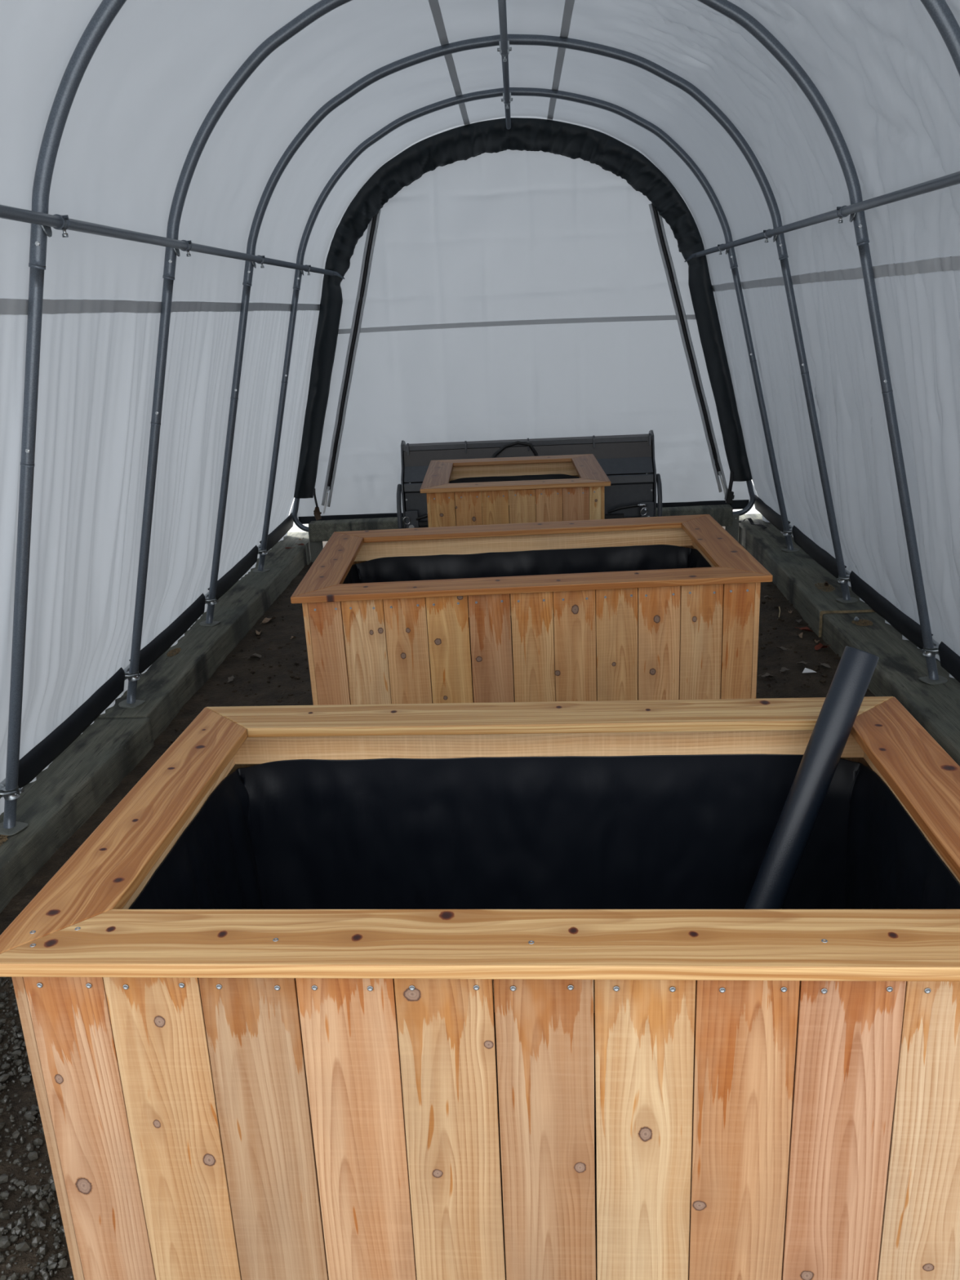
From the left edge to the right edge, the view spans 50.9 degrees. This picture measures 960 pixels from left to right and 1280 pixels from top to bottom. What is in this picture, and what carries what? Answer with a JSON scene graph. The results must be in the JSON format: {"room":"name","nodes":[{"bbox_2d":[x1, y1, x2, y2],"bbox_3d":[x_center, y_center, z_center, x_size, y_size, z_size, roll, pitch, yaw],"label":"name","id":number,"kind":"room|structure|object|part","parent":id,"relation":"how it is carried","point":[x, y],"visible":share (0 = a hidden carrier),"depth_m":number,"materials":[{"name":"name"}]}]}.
{"room":"greenhouse","nodes":[
{"label":"greenhouse","id":0,"kind":"room"},
{"bbox_2d":[0,310,319,814],"bbox_3d":[-1.510,-0.520,4.363,0.527,1.740,7.101,-2,18,3],"label":"wall","id":1,"kind":"structure","parent":0,"point":[97,370],"depth_m":4.09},
{"bbox_2d":[0,717,154,913],"bbox_3d":[-1.712,0.907,2.979,0.296,0.148,3.158,-1,18,5],"label":"sill timber","id":2,"kind":"structure","parent":1,"relation":"attached to","point":[64,795],"depth_m":3.82,"materials":[{"name":"grey wood"}]},
{"bbox_2d":[0,834,8,845],"bbox_3d":[-1.651,0.681,3.410,0.095,0.007,0.126,-2,18,3],"label":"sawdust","id":3,"kind":"object","parent":2,"relation":"on","point":[5,838],"visible":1,"depth_m":3.42},
{"bbox_2d":[0,543,261,786],"bbox_3d":[-1.616,0.139,4.637,0.034,0.035,6.600,-2,18,3],"label":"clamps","id":4,"kind":"object","parent":1,"relation":"attached to","point":[3,782],"visible":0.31,"depth_m":4.61,"materials":[{"name":"metal"}]},
{"bbox_2d":[17,512,293,788],"bbox_3d":[-1.578,-0.036,5.181,0.030,0.128,5.845,-2,18,3],"label":"trim","id":5,"kind":"structure","parent":1,"relation":"attached to","point":[49,748],"depth_m":4.43,"materials":[{"name":"black fabric"}]},
{"bbox_2d":[0,298,319,315],"bbox_3d":[-1.298,-1.349,4.082,0.043,0.050,7.100,-2,18,3],"label":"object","id":6,"kind":"structure","parent":1,"relation":"attached to","point":[7,306],"depth_m":3.75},
{"bbox_2d":[97,531,311,742],"bbox_3d":[-1.528,-0.197,6.312,0.298,0.152,3.868,-2,18,3],"label":"sill timber","id":7,"kind":"structure","parent":1,"relation":"attached to","point":[170,682],"depth_m":5.54,"materials":[{"name":"grey wood"}]},
{"bbox_2d":[166,647,181,656],"bbox_3d":[-1.605,0.061,5.285,0.067,0.007,0.146,-2,18,3],"label":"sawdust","id":8,"kind":"object","parent":7,"relation":"on","point":[171,651],"visible":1,"depth_m":5.28},
{"bbox_2d":[253,87,799,573],"bbox_3d":[0.223,-1.891,6.382,3.695,2.875,0.100,-2,18,3],"label":"hoop","id":9,"kind":"object","parent":7,"relation":"on","point":[522,91],"visible":0.98,"depth_m":6.17,"materials":[{"name":"grey metal"}]},
{"bbox_3d":[-1.499,-0.476,6.913,0.110,0.011,0.090,4,19,19],"label":"foot plate","id":10,"kind":"part","parent":9,"relation":"part of","materials":[{"name":"metal"}]},
{"bbox_3d":[-1.331,-1.342,6.632,0.474,1.819,0.038,-2,18,3],"label":"leg","id":11,"kind":"part","parent":9,"relation":"part of","materials":[{"name":"grey metal"}]},
{"bbox_3d":[1.825,-1.444,6.480,0.474,1.819,0.038,-2,18,3],"label":"leg","id":12,"kind":"part","parent":9,"relation":"part of","materials":[{"name":"grey metal"}]},
{"bbox_3d":[2.074,-0.602,6.737,0.110,0.011,0.090,-7,19,-14],"label":"foot plate","id":13,"kind":"part","parent":9,"relation":"part of","materials":[{"name":"metal"}]},
{"bbox_2d":[199,34,857,626],"bbox_3d":[0.179,-1.510,5.228,3.695,2.875,0.100,-2,18,3],"label":"hoop","id":14,"kind":"object","parent":7,"relation":"on","point":[637,60],"visible":0.98,"depth_m":5.01,"materials":[{"name":"grey metal"}]},
{"bbox_3d":[-1.543,-0.095,5.759,0.110,0.011,0.090,4,19,19],"label":"foot plate","id":15,"kind":"part","parent":14,"relation":"part of","materials":[{"name":"metal"}]},
{"bbox_3d":[-1.374,-0.962,5.478,0.474,1.819,0.038,-2,18,3],"label":"leg","id":16,"kind":"part","parent":14,"relation":"part of","materials":[{"name":"grey metal"}]},
{"bbox_2d":[497,0,512,129],"bbox_3d":[0.075,-2.441,3.681,0.068,0.070,6.720,-2,18,3],"label":"pole","id":17,"kind":"object","parent":14,"relation":"attached to","point":[504,49],"visible":1,"depth_m":4.84,"materials":[{"name":"grey metal"}]},
{"bbox_3d":[0.095,-2.817,4.793,0.017,0.050,0.095,0,18,10],"label":"saddle plate","id":18,"kind":"part","parent":17,"relation":"part of","materials":[{"name":"metal"}]},
{"bbox_3d":[0.138,-2.818,4.791,0.017,0.050,0.095,-4,18,-4],"label":"saddle plate","id":19,"kind":"part","parent":17,"relation":"part of","materials":[{"name":"metal"}]},
{"bbox_3d":[1.781,-1.063,5.326,0.474,1.819,0.038,-2,18,3],"label":"leg","id":20,"kind":"part","parent":14,"relation":"part of","materials":[{"name":"grey metal"}]},
{"bbox_3d":[2.031,-0.222,5.583,0.110,0.011,0.090,-7,19,-14],"label":"foot plate","id":21,"kind":"part","parent":14,"relation":"part of","materials":[{"name":"metal"}]},
{"bbox_2d":[118,0,947,707],"bbox_3d":[0.135,-1.127,4.063,3.695,2.875,0.100,-2,18,3],"label":"hoop","id":22,"kind":"object","parent":7,"relation":"on","point":[725,7],"visible":1,"depth_m":3.96,"materials":[{"name":"grey metal"}]},
{"bbox_3d":[-1.587,0.288,4.595,0.110,0.011,0.090,4,19,19],"label":"foot plate","id":23,"kind":"part","parent":22,"relation":"part of","materials":[{"name":"metal"}]},
{"bbox_3d":[-1.418,-0.578,4.313,0.474,1.819,0.038,-2,18,3],"label":"leg","id":24,"kind":"part","parent":22,"relation":"part of","materials":[{"name":"grey metal"}]},
{"bbox_3d":[1.738,-0.679,4.161,0.474,1.819,0.038,-2,18,3],"label":"leg","id":25,"kind":"part","parent":22,"relation":"part of","materials":[{"name":"grey metal"}]},
{"bbox_3d":[1.987,0.174,4.422,0.110,0.011,0.090,-7,19,-14],"label":"foot plate","id":26,"kind":"part","parent":22,"relation":"part of","materials":[{"name":"metal"}]},
{"bbox_2d":[0,526,875,1279],"bbox_3d":[0.196,0.466,4.255,3.720,0.026,9.000,-2,18,3],"label":"floor","id":27,"kind":"structure","parent":0,"point":[280,634],"depth_m":4.88,"materials":[{"name":"brown soil"}]},
{"bbox_2d":[0,977,73,1279],"bbox_3d":[-1.088,1.191,2.199,0.887,0.032,1.870,-2,18,3],"label":"gravel","id":28,"kind":"object","parent":27,"relation":"on","point":[49,1188],"visible":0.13,"depth_m":2.18,"materials":[{"name":"gravel"}]},
{"bbox_2d":[227,674,235,682],"bbox_3d":[-1.289,0.198,5.237,0.037,0.013,0.086,-1,18,6],"label":"dry leaf","id":29,"kind":"object","parent":27,"relation":"on","point":[230,678],"visible":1,"depth_m":5.23,"materials":[{"name":"plant"}]},
{"bbox_2d":[243,653,261,658],"bbox_3d":[-1.255,0.090,5.556,0.099,0.025,0.041,-2,18,3],"label":"dry leaf","id":30,"kind":"object","parent":27,"relation":"on","point":[254,655],"visible":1,"depth_m":5.56,"materials":[{"name":"brown plant"}]},
{"bbox_2d":[260,617,275,623],"bbox_3d":[-1.312,-0.124,6.208,0.051,0.023,0.118,10,22,35],"label":"dry leaf","id":31,"kind":"object","parent":27,"relation":"on","point":[265,620],"visible":1,"depth_m":6.22,"materials":[{"name":"brown plant"}]},
{"bbox_2d":[109,584,840,813],"bbox_3d":[0.222,0.225,4.970,3.260,0.021,3.912,-2,18,3],"label":"dry leaves","id":32,"kind":"object","parent":27,"relation":"on","point":[816,668],"visible":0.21,"depth_m":5.22,"materials":[{"name":"brown plant"}]},
{"bbox_2d":[0,696,959,1279],"bbox_3d":[0.129,0.725,1.972,1.577,0.964,1.017,-1,17,4],"label":"planter box","id":33,"kind":"object","parent":27,"relation":"on","point":[443,991],"visible":0.96,"depth_m":1.50,"materials":[{"name":"brown wood"}]},
{"bbox_3d":[-0.619,0.752,2.023,0.017,0.896,0.939,-1,17,4],"label":"panel","id":34,"kind":"part","parent":33,"relation":"part of","materials":[{"name":"brown wood"}]},
{"bbox_3d":[-0.608,0.367,1.902,0.038,0.088,0.831,-1,17,4],"label":"rail","id":35,"kind":"part","parent":33,"relation":"part of","materials":[{"name":"brown wood"}]},
{"bbox_3d":[0.098,0.875,1.528,1.478,0.896,0.018,-1,17,4],"label":"panel","id":36,"kind":"part","parent":33,"relation":"part of","materials":[{"name":"brown wood"}]},
{"bbox_3d":[0.083,0.482,1.435,1.479,0.088,0.038,-1,17,4],"label":"rail","id":37,"kind":"part","parent":33,"relation":"part of","materials":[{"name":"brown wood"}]},
{"bbox_3d":[0.139,0.224,2.263,1.479,0.088,0.038,-1,17,4],"label":"rail","id":38,"kind":"part","parent":33,"relation":"part of","materials":[{"name":"brown wood"}]},
{"bbox_3d":[0.157,0.601,2.408,1.478,0.896,0.018,-1,17,4],"label":"panel","id":39,"kind":"part","parent":33,"relation":"part of","materials":[{"name":"brown wood"}]},
{"bbox_2d":[743,646,879,909],"bbox_3d":[0.583,0.571,2.097,0.596,1.067,0.069,-14,21,-30],"label":"tube","id":40,"kind":"object","parent":33,"relation":"in","point":[855,668],"visible":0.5,"depth_m":2.06,"materials":[{"name":"black plastic"}]},
{"bbox_3d":[0.829,0.339,1.796,0.038,0.088,0.831,-1,17,4],"label":"rail","id":41,"kind":"part","parent":33,"relation":"part of","materials":[{"name":"brown wood"}]},
{"bbox_2d":[419,453,610,527],"bbox_3d":[0.207,-0.521,5.782,0.986,0.933,0.982,-2,19,1],"label":"planter box","id":42,"kind":"object","parent":27,"relation":"on","point":[544,488],"visible":0.41,"depth_m":5.26,"materials":[{"name":"brown wood"}]},
{"bbox_3d":[-0.246,-0.496,5.801,0.018,0.884,0.912,-2,19,1],"label":"panel","id":43,"kind":"part","parent":42,"relation":"part of","materials":[{"name":"brown wood"}]},
{"bbox_3d":[0.195,-1.023,6.060,0.888,0.088,0.038,-2,19,1],"label":"rail","id":44,"kind":"part","parent":42,"relation":"part of","materials":[{"name":"brown wood"}]},
{"bbox_3d":[0.200,-0.368,5.365,0.887,0.884,0.017,-2,19,1],"label":"panel","id":45,"kind":"part","parent":42,"relation":"part of","materials":[{"name":"brown wood"}]},
{"bbox_3d":[0.658,-0.528,5.779,0.018,0.884,0.912,-2,19,1],"label":"panel","id":46,"kind":"part","parent":42,"relation":"part of","materials":[{"name":"brown wood"}]},
{"bbox_2d":[308,504,733,542],"bbox_3d":[0.287,-0.868,7.478,3.114,0.136,0.140,-2,18,3],"label":"cross beam","id":47,"kind":"structure","parent":27,"relation":"on","point":[319,531],"depth_m":7.45,"materials":[{"name":"grey wood"}]},
{"bbox_2d":[305,532,323,564],"bbox_3d":[-1.249,-0.698,7.603,0.112,0.245,0.100,-2,18,3],"label":"bracket","id":48,"kind":"object","parent":47,"relation":"attached to","point":[316,547],"visible":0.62,"depth_m":7.65,"materials":[{"name":"metal"}]},
{"bbox_3d":[-1.300,-0.655,7.616,0.006,0.160,0.094,-2,18,3],"label":"plate","id":49,"kind":"part","parent":48,"relation":"part of","materials":[{"name":"metal"}]},
{"bbox_2d":[724,514,742,545],"bbox_3d":[1.875,-0.798,7.452,0.106,0.245,0.100,-2,18,3],"label":"bracket","id":50,"kind":"object","parent":47,"relation":"attached to","point":[735,531],"visible":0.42,"depth_m":7.49,"materials":[{"name":"metal"}]},
{"bbox_3d":[1.927,-0.759,7.460,0.006,0.160,0.094,-2,18,3],"label":"plate","id":51,"kind":"part","parent":50,"relation":"part of","materials":[{"name":"metal"}]},
{"bbox_2d":[292,117,755,532],"bbox_3d":[0.258,-2.231,7.337,3.554,2.826,0.044,-2,18,3],"label":"hoop","id":52,"kind":"object","parent":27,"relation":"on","point":[749,485],"visible":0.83,"depth_m":7.67,"materials":[{"name":"grey metal"}]},
{"bbox_3d":[-1.275,-1.680,7.576,0.434,1.771,0.040,-2,18,3],"label":"leg","id":53,"kind":"part","parent":52,"relation":"part of","materials":[{"name":"grey metal"}]},
{"bbox_2d":[313,488,321,519],"bbox_3d":[-1.249,-1.037,7.712,0.063,0.240,0.050,-2,18,3],"label":"strap","id":54,"kind":"object","parent":52,"relation":"hanging from","point":[317,513],"visible":1,"depth_m":7.71,"materials":[{"name":"black"}]},
{"bbox_2d":[293,117,752,498],"bbox_3d":[0.253,-2.366,7.324,3.491,2.572,0.202,-2,18,3],"label":"band","id":55,"kind":"object","parent":52,"relation":"attached to","point":[573,141],"visible":0.99,"depth_m":7.10,"materials":[{"name":"black fabric"}]},
{"bbox_3d":[1.839,-1.780,7.426,0.434,1.771,0.040,-2,18,3],"label":"leg","id":56,"kind":"part","parent":52,"relation":"part of","materials":[{"name":"grey metal"}]},
{"bbox_2d":[396,430,662,528],"bbox_3d":[0.343,-0.976,7.126,1.818,0.929,0.561,-2,18,3],"label":"implement","id":57,"kind":"object","parent":27,"relation":"on","point":[628,461],"visible":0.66,"depth_m":6.94,"materials":[{"name":"grey paint"}]},
{"bbox_3d":[-0.519,-0.961,7.205,0.012,0.929,0.484,-2,18,3],"label":"plate","id":58,"kind":"part","parent":57,"relation":"part of","materials":[{"name":"grey paint"}]},
{"bbox_3d":[-0.470,-0.823,6.979,0.090,0.140,0.008,-2,18,3],"label":"mount plate","id":59,"kind":"part","parent":57,"relation":"part of","materials":[{"name":"grey paint"}]},
{"bbox_3d":[0.328,-1.358,7.070,1.706,0.090,0.231,-2,18,3],"label":"plate","id":60,"kind":"part","parent":57,"relation":"part of","materials":[{"name":"grey paint"}]},
{"bbox_3d":[0.325,-1.282,6.956,1.706,0.104,0.026,-2,18,3],"label":"hood panel","id":61,"kind":"part","parent":57,"relation":"part of","materials":[{"name":"grey paint"}]},
{"bbox_3d":[0.350,-1.039,7.325,1.706,0.681,0.066,-2,18,3],"label":"plate","id":62,"kind":"part","parent":57,"relation":"part of","materials":[{"name":"grey paint"}]},
{"bbox_3d":[0.328,-1.172,6.937,1.706,0.099,0.090,-2,18,3],"label":"hood panel","id":63,"kind":"part","parent":57,"relation":"part of","materials":[{"name":"grey paint"}]},
{"bbox_3d":[0.342,-0.848,7.010,1.706,0.555,0.064,-2,18,3],"label":"plate","id":64,"kind":"part","parent":57,"relation":"part of","materials":[{"name":"grey paint"}]},
{"bbox_3d":[1.147,-0.875,6.901,0.090,0.140,0.008,-2,18,3],"label":"mount plate","id":65,"kind":"part","parent":57,"relation":"part of","materials":[{"name":"grey paint"}]},
{"bbox_3d":[1.208,-1.016,7.121,0.012,0.929,0.484,-2,18,3],"label":"plate","id":66,"kind":"part","parent":57,"relation":"part of","materials":[{"name":"grey paint"}]},
{"bbox_2d":[290,514,773,705],"bbox_3d":[0.187,0.101,3.877,1.569,0.937,0.992,-3,19,1],"label":"planter box","id":67,"kind":"object","parent":27,"relation":"on","point":[665,607],"visible":0.7,"depth_m":3.38,"materials":[{"name":"brown wood"}]},
{"bbox_3d":[-0.553,0.144,3.900,0.017,0.889,0.924,-3,19,1],"label":"panel","id":68,"kind":"part","parent":67,"relation":"part of","materials":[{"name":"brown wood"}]},
{"bbox_3d":[0.167,-0.131,3.352,1.471,0.088,0.038,-3,19,1],"label":"rail","id":69,"kind":"part","parent":67,"relation":"part of","materials":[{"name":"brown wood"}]},
{"bbox_3d":[0.173,-0.404,4.160,1.471,0.088,0.038,-3,19,1],"label":"rail","id":70,"kind":"part","parent":67,"relation":"part of","materials":[{"name":"brown wood"}]},
{"bbox_3d":[0.193,-0.034,4.313,1.470,0.889,0.018,-3,19,1],"label":"panel","id":71,"kind":"part","parent":67,"relation":"part of","materials":[{"name":"brown wood"}]},
{"bbox_3d":[0.187,0.256,3.453,1.470,0.889,0.018,-3,19,1],"label":"panel","id":72,"kind":"part","parent":67,"relation":"part of","materials":[{"name":"brown wood"}]},
{"bbox_3d":[0.886,-0.299,3.740,0.038,0.088,0.815,-3,19,1],"label":"rail","id":73,"kind":"part","parent":67,"relation":"part of","materials":[{"name":"brown wood"}]},
{"bbox_3d":[0.933,0.078,3.867,0.018,0.889,0.924,-3,19,1],"label":"panel","id":74,"kind":"part","parent":67,"relation":"part of","materials":[{"name":"brown wood"}]},
{"bbox_2d":[757,672,774,677],"bbox_3d":[1.397,0.174,4.918,0.083,0.017,0.036,5,20,21],"label":"dry leaf","id":75,"kind":"object","parent":27,"relation":"on","point":[766,674],"visible":1,"depth_m":4.92,"materials":[{"name":"brown plant"}]},
{"bbox_2d":[777,646,790,649],"bbox_3d":[1.590,0.043,5.289,0.068,0.013,0.030,9,21,31],"label":"dry leaf","id":76,"kind":"object","parent":27,"relation":"on","point":[780,647],"visible":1,"depth_m":5.29,"materials":[{"name":"grey plant"}]},
{"bbox_2d":[779,666,789,672],"bbox_3d":[1.493,0.150,4.979,0.085,0.011,0.040,-17,23,-37],"label":"dry leaf","id":77,"kind":"object","parent":27,"relation":"on","point":[783,668],"visible":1,"depth_m":4.99,"materials":[{"name":"brown plant"}]},
{"bbox_2d":[799,626,813,631],"bbox_3d":[1.793,-0.062,5.570,0.049,0.020,0.109,-12,20,-27],"label":"dry leaf","id":78,"kind":"object","parent":27,"relation":"on","point":[806,628],"visible":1,"depth_m":5.57,"materials":[{"name":"red plant"}]},
{"bbox_2d":[802,667,816,672],"bbox_3d":[1.612,0.149,4.947,0.068,0.015,0.038,-2,18,3],"label":"paper scrap","id":79,"kind":"object","parent":27,"relation":"on","point":[806,670],"visible":1,"depth_m":4.94,"materials":[{"name":"white paper"}]},
{"bbox_2d":[814,643,831,649],"bbox_3d":[1.803,0.032,5.282,0.108,0.028,0.046,-13,21,-28],"label":"dry leaf","id":80,"kind":"object","parent":27,"relation":"on","point":[820,646],"visible":1,"depth_m":5.28,"materials":[{"name":"red plant"}]},
{"bbox_2d":[818,662,831,667],"bbox_3d":[1.713,0.122,5.026,0.040,0.014,0.088,-5,18,-8],"label":"dry leaf","id":81,"kind":"object","parent":27,"relation":"on","point":[824,664],"visible":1,"depth_m":5.02,"materials":[{"name":"brown plant"}]},
{"bbox_2d":[0,0,959,304],"bbox_3d":[0.102,-1.961,3.827,2.903,1.199,7.105,-2,18,3],"label":"ceiling","id":82,"kind":"structure","parent":0,"point":[889,80],"depth_m":4.08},
{"bbox_2d":[428,0,470,124],"bbox_3d":[-0.213,-2.478,3.669,0.043,0.033,7.100,-2,18,3],"label":"trim","id":83,"kind":"structure","parent":82,"relation":"attached to","point":[434,5],"depth_m":5.08,"materials":[{"name":"grey fabric"}]},
{"bbox_2d":[546,0,574,119],"bbox_3d":[0.356,-2.495,3.642,0.042,0.029,7.100,-2,18,3],"label":"trim","id":84,"kind":"structure","parent":82,"relation":"attached to","point":[569,4],"depth_m":5.17,"materials":[{"name":"grey fabric"}]},
{"bbox_2d":[289,149,757,519],"bbox_3d":[0.261,-2.306,7.458,3.676,2.730,0.056,-2,18,3],"label":"wall","id":85,"kind":"structure","parent":0,"point":[505,235],"depth_m":7.45,"materials":[{"name":"white fabric"}]},
{"bbox_2d":[321,209,380,513],"bbox_3d":[-0.977,-2.043,7.554,0.634,2.193,0.045,-2,18,3],"label":"zipper","id":86,"kind":"object","parent":85,"relation":"attached to","point":[373,224],"visible":1,"depth_m":7.54,"materials":[{"name":"black plastic"}]},
{"bbox_3d":[-1.207,-1.066,7.870,0.056,0.163,0.019,-5,18,-6],"label":"pull cord","id":87,"kind":"part","parent":86,"relation":"part of","materials":[{"name":"white plastic"}]},
{"bbox_2d":[337,314,696,333],"bbox_3d":[0.259,-2.329,7.433,2.840,0.055,0.013,-2,18,3],"label":"trim","id":88,"kind":"structure","parent":85,"relation":"attached to","point":[690,316],"depth_m":7.43,"materials":[{"name":"grey fabric"}]},
{"bbox_2d":[298,499,749,524],"bbox_3d":[0.323,-0.985,7.868,3.510,0.095,0.018,-2,18,3],"label":"trim","id":89,"kind":"structure","parent":85,"relation":"attached to","point":[740,504],"depth_m":7.90,"materials":[{"name":"plastic"}]},
{"bbox_2d":[648,203,727,495],"bbox_3d":[1.553,-2.095,7.446,0.622,2.138,0.054,-2,18,3],"label":"zipper","id":90,"kind":"object","parent":85,"relation":"attached to","point":[657,220],"visible":0.98,"depth_m":7.43,"materials":[{"name":"black plastic"}]},
{"bbox_3d":[1.867,-1.161,7.724,0.056,0.163,0.018,1,19,12],"label":"pull cord","id":91,"kind":"part","parent":90,"relation":"part of","materials":[{"name":"white plastic"}]},
{"bbox_2d":[713,270,959,678],"bbox_3d":[1.850,-0.627,4.201,0.549,1.750,7.100,-2,18,3],"label":"wall","id":92,"kind":"structure","parent":0,"point":[920,313],"depth_m":4.70,"materials":[{"name":"white fabric"}]},
{"bbox_2d":[738,513,875,637],"bbox_3d":[2.067,-0.503,6.706,0.307,0.162,2.661,-1,18,4],"label":"sill timber","id":93,"kind":"structure","parent":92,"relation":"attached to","point":[795,575],"depth_m":6.21,"materials":[{"name":"grey wood"}]},
{"bbox_2d":[724,471,767,528],"bbox_3d":[1.967,-1.037,7.472,0.208,0.384,0.318,-7,19,-12],"label":"strap","id":94,"kind":"object","parent":93,"relation":"on","point":[729,496],"visible":0.88,"depth_m":7.55,"materials":[{"name":"black fabric"}]},
{"bbox_2d":[814,582,835,591],"bbox_3d":[2.001,-0.310,5.849,0.106,0.008,0.199,-2,18,3],"label":"sawdust","id":95,"kind":"object","parent":93,"relation":"on","point":[817,584],"visible":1,"depth_m":5.83},
{"bbox_2d":[711,255,959,291],"bbox_3d":[1.553,-1.443,3.944,0.050,0.052,7.100,-2,18,3],"label":"trim","id":96,"kind":"structure","parent":92,"relation":"attached to","point":[950,263],"depth_m":4.15,"materials":[{"name":"grey fabric"}]},
{"bbox_2d":[754,494,959,682],"bbox_3d":[2.014,-0.151,5.008,0.030,0.127,5.845,-2,18,3],"label":"trim","id":97,"kind":"structure","parent":92,"relation":"attached to","point":[902,623],"depth_m":5.19,"materials":[{"name":"black fabric"}]},
{"bbox_2d":[788,524,938,646],"bbox_3d":[2.011,0.022,4.462,0.034,0.035,6.600,-2,18,3],"label":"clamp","id":98,"kind":"object","parent":92,"relation":"attached to","point":[935,642],"visible":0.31,"depth_m":5.60,"materials":[{"name":"metal"}]},
{"bbox_2d":[821,612,959,766],"bbox_3d":[1.928,0.603,3.372,0.330,0.148,4.362,-2,18,3],"label":"sill timber","id":99,"kind":"structure","parent":92,"relation":"attached to","point":[900,664],"depth_m":4.56,"materials":[{"name":"grey wood"}]},
{"bbox_2d":[0,0,959,835],"bbox_3d":[0.094,-0.764,2.963,3.695,2.875,0.100,-2,18,3],"label":"hoop","id":100,"kind":"object","parent":99,"relation":"on","point":[940,13],"visible":0.98,"depth_m":2.96,"materials":[{"name":"grey metal"}]},
{"bbox_3d":[-1.628,0.651,3.495,0.110,0.011,0.090,4,19,19],"label":"foot plate","id":101,"kind":"part","parent":100,"relation":"part of","materials":[{"name":"metal"}]},
{"bbox_3d":[-1.460,-0.216,3.213,0.474,1.819,0.038,-2,18,3],"label":"leg","id":102,"kind":"part","parent":100,"relation":"part of","materials":[{"name":"grey metal"}]},
{"bbox_2d":[0,204,344,279],"bbox_3d":[-1.157,-1.567,4.016,0.137,0.087,6.720,-2,18,3],"label":"rail","id":103,"kind":"object","parent":100,"relation":"attached to","point":[60,222],"visible":0.99,"depth_m":3.40,"materials":[{"name":"grey metal"}]},
{"bbox_3d":[-1.245,-1.194,2.882,0.004,0.082,0.054,-15,17,7],"label":"saddle plate","id":104,"kind":"part","parent":103,"relation":"part of","materials":[{"name":"grey metal"}]},
{"bbox_3d":[-1.204,-1.557,3.983,0.004,0.082,0.054,-15,17,7],"label":"saddle plate","id":105,"kind":"part","parent":103,"relation":"part of","materials":[{"name":"grey metal"}]},
{"bbox_3d":[-1.009,-2.589,7.150,0.129,0.064,0.030,13,24,39],"label":"rail","id":106,"kind":"part","parent":103,"relation":"part of","materials":[{"name":"grey metal"}]},
{"bbox_2d":[684,171,959,262],"bbox_3d":[1.386,-1.648,3.893,0.137,0.087,6.720,-2,18,3],"label":"rail","id":107,"kind":"object","parent":100,"relation":"attached to","point":[953,179],"visible":1,"depth_m":3.84,"materials":[{"name":"grey metal"}]},
{"bbox_3d":[1.476,-2.669,7.030,0.129,0.064,0.030,-16,22,-34],"label":"rail","id":108,"kind":"part","parent":107,"relation":"part of","materials":[{"name":"grey metal"}]},
{"bbox_3d":[1.430,-1.641,3.856,0.004,0.082,0.054,11,18,-1],"label":"saddle plate","id":109,"kind":"part","parent":107,"relation":"part of","materials":[{"name":"grey metal"}]},
{"bbox_2d":[853,616,858,622],"bbox_3d":[1.964,-0.103,5.259,0.023,0.045,0.036,7,20,26],"label":"bolt","id":110,"kind":"object","parent":99,"relation":"on","point":[856,619],"visible":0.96,"depth_m":5.25,"materials":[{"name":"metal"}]},
{"bbox_2d":[852,618,873,626],"bbox_3d":[1.986,-0.093,5.236,0.107,0.007,0.120,-2,18,3],"label":"sawdust","id":111,"kind":"object","parent":99,"relation":"on","point":[864,621],"visible":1,"depth_m":5.23},
{"label":"outside","id":112,"kind":"structure","parent":0,"visible":0},
{"bbox_2d":[288,480,759,532],"bbox_3d":[0.057,1.703,0.559,120.000,0.001,120.000,-2,18,3],"label":"floor","id":113,"kind":"structure","parent":112,"point":[295,528],"depth_m":8.99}
]}

